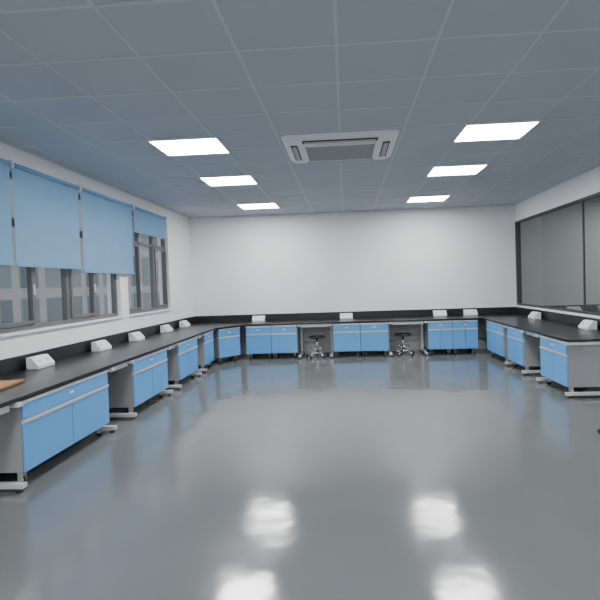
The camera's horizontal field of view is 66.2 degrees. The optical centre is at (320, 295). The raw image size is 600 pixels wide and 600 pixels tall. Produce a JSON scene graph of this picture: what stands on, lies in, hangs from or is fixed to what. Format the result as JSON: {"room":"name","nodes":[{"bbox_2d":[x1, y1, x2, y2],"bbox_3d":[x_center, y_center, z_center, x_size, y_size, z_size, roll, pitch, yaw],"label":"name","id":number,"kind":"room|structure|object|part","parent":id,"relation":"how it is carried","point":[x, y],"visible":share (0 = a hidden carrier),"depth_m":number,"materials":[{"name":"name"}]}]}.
{"room":"laboratory","nodes":[
{"label":"laboratory","id":0,"kind":"room"},
{"bbox_2d":[0,142,192,359],"bbox_3d":[-3.545,0.027,3.540,0.220,3.257,14.690,-2,2,3],"label":"wall","id":1,"kind":"structure","parent":0,"point":[177,227],"depth_m":7.43,"materials":[{"name":"paint"}]},
{"bbox_2d":[0,158,14,264],"bbox_3d":[-3.380,-0.864,4.202,0.085,1.130,1.500,-2,2,3],"label":"roller blind","id":2,"kind":"object","parent":1,"relation":"attached to","point":[6,247],"visible":1,"depth_m":4.85,"materials":[{"name":"blue fabric"}]},
{"bbox_2d":[11,160,81,268],"bbox_3d":[-3.306,-0.899,5.590,0.085,1.140,1.260,-2,2,3],"label":"roller blind","id":3,"kind":"object","parent":1,"relation":"attached to","point":[46,207],"visible":0.97,"depth_m":5.50,"materials":[{"name":"blue fabric"}]},
{"bbox_2d":[0,172,117,333],"bbox_3d":[-3.387,-0.509,6.086,0.115,1.780,2.620,-2,2,3],"label":"frame","id":4,"kind":"object","parent":1,"relation":"attached to","point":[66,282],"visible":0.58,"depth_m":6.07,"materials":[{"name":"grey metal"}]},
{"bbox_2d":[0,309,172,337],"bbox_3d":[-3.423,0.426,5.053,0.235,0.030,8.960,-2,2,3],"label":"trim","id":5,"kind":"structure","parent":1,"relation":"attached to","point":[162,310],"depth_m":5.97,"materials":[{"name":"white"}]},
{"bbox_2d":[78,185,134,273],"bbox_3d":[-3.230,-0.919,7.008,0.085,1.180,1.520,-2,2,3],"label":"roller blind","id":6,"kind":"object","parent":1,"relation":"attached to","point":[106,221],"visible":0.98,"depth_m":6.90,"materials":[{"name":"blue fabric"}]},
{"bbox_2d":[129,212,167,313],"bbox_3d":[-3.255,-0.580,8.562,0.115,1.780,1.820,-2,2,3],"label":"frame","id":7,"kind":"object","parent":1,"relation":"attached to","point":[136,244],"visible":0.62,"depth_m":8.84,"materials":[{"name":"grey metal"}]},
{"bbox_2d":[131,205,166,239],"bbox_3d":[-3.162,-1.322,8.500,0.085,0.460,1.410,-2,2,3],"label":"roller blind","id":8,"kind":"object","parent":1,"relation":"attached to","point":[146,222],"visible":0.94,"depth_m":8.42,"materials":[{"name":"blue fabric"}]},
{"bbox_2d":[0,348,599,599],"bbox_3d":[0.364,1.582,3.377,8.103,0.100,15.090,-2,2,3],"label":"floor","id":9,"kind":"structure","parent":0,"point":[441,475],"depth_m":3.63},
{"bbox_2d":[0,370,109,481],"bbox_3d":[-2.701,1.235,4.522,0.562,0.735,1.374,-2,2,3],"label":"base cabinet","id":10,"kind":"object","parent":9,"relation":"on","point":[47,423],"visible":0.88,"depth_m":4.17,"materials":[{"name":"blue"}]},
{"bbox_2d":[107,348,167,412],"bbox_3d":[-2.603,1.181,6.380,0.562,0.735,1.103,-2,2,3],"label":"base cabinet","id":11,"kind":"object","parent":9,"relation":"on","point":[130,386],"visible":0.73,"depth_m":5.95,"materials":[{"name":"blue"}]},
{"bbox_2d":[166,337,197,384],"bbox_3d":[-2.523,1.138,7.876,0.562,0.735,0.922,-2,2,3],"label":"base cabinet","id":12,"kind":"object","parent":9,"relation":"on","point":[182,361],"visible":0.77,"depth_m":7.56,"materials":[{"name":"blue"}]},
{"bbox_2d":[197,331,213,371],"bbox_3d":[-2.460,1.104,9.064,0.562,0.735,0.590,-2,2,3],"label":"base cabinet","id":13,"kind":"object","parent":9,"relation":"on","point":[205,349],"visible":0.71,"depth_m":8.83,"materials":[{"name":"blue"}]},
{"bbox_2d":[212,327,240,363],"bbox_3d":[-2.056,1.069,9.858,0.362,0.735,0.560,-1,2,42],"label":"base cabinet","id":14,"kind":"object","parent":9,"relation":"on","point":[226,340],"visible":0.88,"depth_m":9.70,"materials":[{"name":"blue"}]},
{"bbox_2d":[246,325,272,358],"bbox_3d":[-1.341,1.034,10.269,0.550,0.735,0.562,-2,2,3],"label":"base cabinet","id":15,"kind":"object","parent":9,"relation":"on","point":[258,338],"visible":0.88,"depth_m":10.00,"materials":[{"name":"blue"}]},
{"bbox_2d":[271,325,299,358],"bbox_3d":[-0.779,1.017,10.238,0.567,0.735,0.562,-2,2,3],"label":"base cabinet","id":16,"kind":"object","parent":9,"relation":"on","point":[284,338],"visible":0.88,"depth_m":9.97,"materials":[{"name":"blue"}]},
{"bbox_2d":[0,307,599,492],"bbox_3d":[0.514,0.972,6.505,7.495,0.940,8.386,-2,2,3],"label":"workbench","id":17,"kind":"object","parent":9,"relation":"on","point":[75,361],"visible":0.66,"depth_m":7.56,"materials":[{"name":"black"}]},
{"bbox_2d":[0,380,23,389],"bbox_3d":[-2.979,0.831,4.089,0.320,0.020,0.600,-2,2,-4],"label":"cardboard folder","id":18,"kind":"object","parent":17,"relation":"on","point":[4,384],"visible":1,"depth_m":4.26,"materials":[{"name":"brown cardboard"}]},
{"bbox_2d":[26,354,54,369],"bbox_3d":[-3.172,0.752,5.199,0.140,0.130,0.290,-2,2,3],"label":"box","id":19,"kind":"object","parent":17,"relation":"on","point":[43,360],"visible":1,"depth_m":5.12,"materials":[{"name":"white plastic"}]},
{"bbox_2d":[91,340,111,351],"bbox_3d":[-3.103,0.715,6.497,0.140,0.130,0.290,-2,2,3],"label":"box","id":20,"kind":"object","parent":17,"relation":"on","point":[101,345],"visible":1,"depth_m":6.39,"materials":[{"name":"white plastic"}]},
{"bbox_2d":[129,332,144,340],"bbox_3d":[-3.045,0.683,7.595,0.140,0.130,0.290,-2,2,3],"label":"box","id":21,"kind":"object","parent":17,"relation":"on","point":[135,336],"visible":1,"depth_m":7.49,"materials":[{"name":"white plastic"}]},
{"bbox_2d":[160,324,172,332],"bbox_3d":[-2.977,0.646,8.873,0.140,0.130,0.290,-2,2,3],"label":"box","id":22,"kind":"object","parent":17,"relation":"on","point":[164,328],"visible":1,"depth_m":8.73,"materials":[{"name":"white plastic"}]},
{"bbox_2d":[179,320,189,326],"bbox_3d":[-2.924,0.618,9.871,0.140,0.130,0.290,-2,2,3],"label":"box","id":23,"kind":"object","parent":17,"relation":"on","point":[184,323],"visible":1,"depth_m":9.75,"materials":[{"name":"white plastic"}]},
{"bbox_2d":[252,316,264,321],"bbox_3d":[-1.441,0.548,10.642,0.290,0.130,0.140,-2,2,3],"label":"box","id":24,"kind":"object","parent":17,"relation":"on","point":[254,318],"visible":1,"depth_m":10.59,"materials":[{"name":"white plastic"}]},
{"bbox_3d":[-0.713,0.761,6.889,8.199,0.063,4.675,-3,2,-37],"label":"rail","id":25,"kind":"part","parent":17,"relation":"part of","materials":[{"name":"grey paint"}]},
{"bbox_2d":[0,314,599,407],"bbox_3d":[0.504,0.680,6.498,7.495,0.035,8.386,-2,2,3],"label":"countertop","id":26,"kind":"structure","parent":17,"relation":"on","point":[64,371],"depth_m":6.59,"materials":[{"name":"black"}]},
{"bbox_2d":[340,313,352,318],"bbox_3d":[0.585,0.484,10.532,0.290,0.130,0.140,-2,2,3],"label":"box","id":27,"kind":"object","parent":17,"relation":"on","point":[342,315],"visible":0.99,"depth_m":10.49,"materials":[{"name":"white plastic"}]},
{"bbox_3d":[0.509,0.924,6.441,7.103,0.440,8.160,-2,2,3],"label":"panel","id":28,"kind":"part","parent":17,"relation":"part of","materials":[{"name":"grey"}]},
{"bbox_2d":[433,310,446,316],"bbox_3d":[2.700,0.417,10.418,0.290,0.130,0.140,-2,2,3],"label":"box","id":29,"kind":"object","parent":17,"relation":"on","point":[438,313],"visible":1,"depth_m":10.37,"materials":[{"name":"white plastic"}]},
{"bbox_2d":[463,309,477,315],"bbox_3d":[3.379,0.396,10.381,0.290,0.130,0.140,-2,2,3],"label":"box","id":30,"kind":"object","parent":17,"relation":"on","point":[472,312],"visible":1,"depth_m":10.33,"materials":[{"name":"white plastic"}]},
{"bbox_2d":[528,312,540,318],"bbox_3d":[4.235,0.402,9.103,0.140,0.130,0.290,-2,2,3],"label":"box","id":31,"kind":"object","parent":17,"relation":"on","point":[533,315],"visible":1,"depth_m":8.98,"materials":[{"name":"white plastic"}]},
{"bbox_2d":[578,320,596,329],"bbox_3d":[4.129,0.459,7.107,0.140,0.130,0.290,-2,2,3],"label":"box","id":32,"kind":"object","parent":17,"relation":"on","point":[585,324],"visible":1,"depth_m":7.01,"materials":[{"name":"white plastic"}]},
{"bbox_2d":[306,335,328,358],"bbox_3d":[-0.061,1.128,10.082,0.491,0.473,0.516,-2,2,-20],"label":"stool","id":33,"kind":"object","parent":9,"relation":"on","point":[316,337],"visible":1,"depth_m":10.02,"materials":[{"name":"black"}]},
{"bbox_3d":[-0.088,0.922,10.069,0.360,0.058,0.360,-2,2,-20],"label":"seat","id":34,"kind":"part","parent":33,"relation":"part of","materials":[{"name":"black"}]},
{"bbox_2d":[333,323,360,356],"bbox_3d":[0.577,0.974,10.165,0.586,0.735,0.562,-2,2,3],"label":"base cabinet","id":35,"kind":"object","parent":9,"relation":"on","point":[346,336],"visible":0.89,"depth_m":9.89,"materials":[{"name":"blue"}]},
{"bbox_2d":[360,322,388,355],"bbox_3d":[1.169,0.955,10.133,0.589,0.735,0.562,-2,2,3],"label":"base cabinet","id":36,"kind":"object","parent":9,"relation":"on","point":[373,335],"visible":0.91,"depth_m":9.86,"materials":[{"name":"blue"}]},
{"bbox_2d":[392,333,414,356],"bbox_3d":[1.817,1.068,10.011,0.491,0.473,0.516,-2,2,-20],"label":"stool","id":37,"kind":"object","parent":9,"relation":"on","point":[402,335],"visible":0.98,"depth_m":9.96,"materials":[{"name":"black"}]},
{"bbox_3d":[1.790,0.862,9.998,0.360,0.058,0.360,-2,2,-20],"label":"seat","id":38,"kind":"part","parent":37,"relation":"part of","materials":[{"name":"black"}]},
{"bbox_2d":[424,320,452,354],"bbox_3d":[2.568,0.911,10.057,0.517,0.735,0.562,-2,2,3],"label":"base cabinet","id":39,"kind":"object","parent":9,"relation":"on","point":[437,334],"visible":0.96,"depth_m":9.79,"materials":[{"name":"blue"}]},
{"bbox_2d":[450,320,477,353],"bbox_3d":[3.093,0.895,10.029,0.525,0.735,0.562,-2,2,3],"label":"base cabinet","id":40,"kind":"object","parent":9,"relation":"on","point":[465,332],"visible":0.88,"depth_m":9.76,"materials":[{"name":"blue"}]},
{"bbox_2d":[486,320,508,361],"bbox_3d":[3.772,0.899,9.042,0.712,0.735,1.000,-2,2,3],"label":"base cabinet","id":41,"kind":"object","parent":9,"relation":"on","point":[497,339],"visible":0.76,"depth_m":8.88,"materials":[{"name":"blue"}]},
{"bbox_2d":[507,326,540,373],"bbox_3d":[3.715,0.930,7.954,0.712,0.735,0.730,-2,2,3],"label":"base cabinet","id":42,"kind":"object","parent":9,"relation":"on","point":[523,349],"visible":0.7,"depth_m":7.63,"materials":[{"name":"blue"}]},
{"bbox_2d":[539,335,599,391],"bbox_3d":[3.638,0.972,6.507,0.712,0.735,0.830,-2,2,3],"label":"base cabinet","id":43,"kind":"object","parent":9,"relation":"on","point":[570,366],"visible":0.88,"depth_m":6.11,"materials":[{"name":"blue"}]},
{"bbox_2d":[0,0,599,217],"bbox_3d":[0.453,-1.778,3.276,8.503,0.100,15.090,-2,2,3],"label":"ceiling","id":44,"kind":"structure","parent":0,"point":[188,26],"depth_m":3.88,"materials":[{"name":"tile"}]},
{"bbox_2d":[147,137,229,155],"bbox_3d":[-1.499,-1.710,5.300,0.770,0.015,0.590,-2,2,3],"label":"frame","id":45,"kind":"object","parent":44,"relation":"attached to","point":[149,141],"visible":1,"depth_m":5.03,"materials":[{"name":"white plastic"}]},
{"bbox_2d":[151,138,228,154],"bbox_3d":[-1.499,-1.710,5.300,0.740,0.007,0.560,-2,2,3],"label":"diffuser","id":46,"kind":"object","parent":45,"relation":"attached to","point":[196,146],"visible":0.93,"depth_m":5.28,"materials":[{"name":"white plastic"}]},
{"bbox_2d":[199,175,257,185],"bbox_3d":[-1.405,-1.761,7.073,0.770,0.015,0.590,-2,2,3],"label":"frame","id":47,"kind":"object","parent":44,"relation":"attached to","point":[237,175],"visible":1,"depth_m":6.80,"materials":[{"name":"white plastic"}]},
{"bbox_2d":[201,176,256,185],"bbox_3d":[-1.405,-1.761,7.073,0.740,0.007,0.560,-2,2,3],"label":"diffuser","id":48,"kind":"object","parent":47,"relation":"attached to","point":[239,180],"visible":1,"depth_m":7.07,"materials":[{"name":"white plastic"}]},
{"bbox_2d":[237,203,278,208],"bbox_3d":[-1.279,-1.829,9.437,0.770,0.015,0.590,-2,2,3],"label":"frame","id":49,"kind":"object","parent":44,"relation":"attached to","point":[254,203],"visible":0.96,"depth_m":9.16,"materials":[{"name":"white plastic"}]},
{"bbox_2d":[239,203,277,208],"bbox_3d":[-1.279,-1.829,9.437,0.740,0.007,0.560,-2,2,3],"label":"diffuser","id":50,"kind":"object","parent":49,"relation":"attached to","point":[272,205],"visible":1,"depth_m":9.43,"materials":[{"name":"white plastic"}]},
{"bbox_2d":[0,0,599,218],"bbox_3d":[0.255,-1.716,3.288,7.503,0.013,14.690,-2,2,3],"label":"grid","id":51,"kind":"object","parent":44,"relation":"attached to","point":[92,5],"depth_m":4.25,"materials":[{"name":"grey metal"}]},
{"bbox_2d":[281,129,399,162],"bbox_3d":[0.233,-1.739,5.508,1.300,0.080,1.080,-2,2,3],"label":"air conditioner","id":52,"kind":"object","parent":44,"relation":"attached to","point":[371,145],"depth_m":5.25,"materials":[{"name":"white plastic"}]},
{"bbox_2d":[406,195,449,202],"bbox_3d":[2.150,-1.937,9.251,0.770,0.015,0.590,-2,2,3],"label":"frame","id":53,"kind":"object","parent":44,"relation":"attached to","point":[442,195],"visible":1,"depth_m":8.97,"materials":[{"name":"white plastic"}]},
{"bbox_2d":[408,196,447,201],"bbox_3d":[2.150,-1.937,9.251,0.740,0.007,0.560,-2,2,3],"label":"diffuser","id":54,"kind":"object","parent":53,"relation":"attached to","point":[436,198],"visible":0.93,"depth_m":9.24,"materials":[{"name":"white plastic"}]},
{"bbox_2d":[426,164,487,176],"bbox_3d":[2.025,-1.869,6.887,0.770,0.015,0.590,-2,2,3],"label":"frame","id":55,"kind":"object","parent":44,"relation":"attached to","point":[476,164],"visible":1,"depth_m":6.61,"materials":[{"name":"white plastic"}]},
{"bbox_2d":[428,165,485,175],"bbox_3d":[2.025,-1.869,6.887,0.740,0.007,0.560,-2,2,3],"label":"diffuser","id":56,"kind":"object","parent":55,"relation":"attached to","point":[457,170],"visible":1,"depth_m":6.88,"materials":[{"name":"white plastic"}]},
{"bbox_2d":[453,120,540,141],"bbox_3d":[1.931,-1.818,5.115,0.770,0.015,0.590,-2,2,3],"label":"frame","id":57,"kind":"object","parent":44,"relation":"attached to","point":[539,121],"visible":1,"depth_m":4.85,"materials":[{"name":"white plastic"}]},
{"bbox_2d":[455,122,537,140],"bbox_3d":[1.931,-1.818,5.115,0.740,0.007,0.560,-2,2,3],"label":"diffuser","id":58,"kind":"object","parent":57,"relation":"attached to","point":[512,130],"visible":1,"depth_m":5.10,"materials":[{"name":"white plastic"}]},
{"bbox_2d":[189,205,516,353],"bbox_3d":[0.903,-0.315,10.753,8.503,3.257,0.200,-2,2,3],"label":"wall","id":59,"kind":"structure","parent":0,"point":[460,257],"depth_m":10.65,"materials":[{"name":"paint"}]},
{"bbox_2d":[514,167,599,318],"bbox_3d":[4.402,-0.224,3.111,0.700,3.257,14.690,-2,2,3],"label":"wall","id":60,"kind":"structure","parent":0,"point":[588,183],"depth_m":8.16,"materials":[{"name":"paint"}]},
{"bbox_2d":[515,192,599,315],"bbox_3d":[4.096,-0.511,3.119,0.095,1.890,14.690,-2,2,3],"label":"frame","id":61,"kind":"object","parent":60,"relation":"attached to","point":[598,193],"visible":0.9,"depth_m":8.55,"materials":[{"name":"grey"}]},
{"bbox_2d":[518,195,599,312],"bbox_3d":[4.099,-0.511,3.119,0.001,1.830,14.590,-2,2,3],"label":"glass","id":62,"kind":"object","parent":60,"relation":"attached to","point":[550,244],"visible":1,"depth_m":8.33,"materials":[{"name":"glass"}]},
{"label":"outside","id":63,"kind":"structure","parent":0,"visible":0},
{"bbox_2d":[0,179,159,327],"bbox_3d":[-10.644,1.064,15.624,5.000,13.000,50.000,-2,2,3],"label":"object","id":64,"kind":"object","parent":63,"point":[13,279],"visible":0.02,"depth_m":14.31,"materials":[{"name":"clear glass"}]}
]}

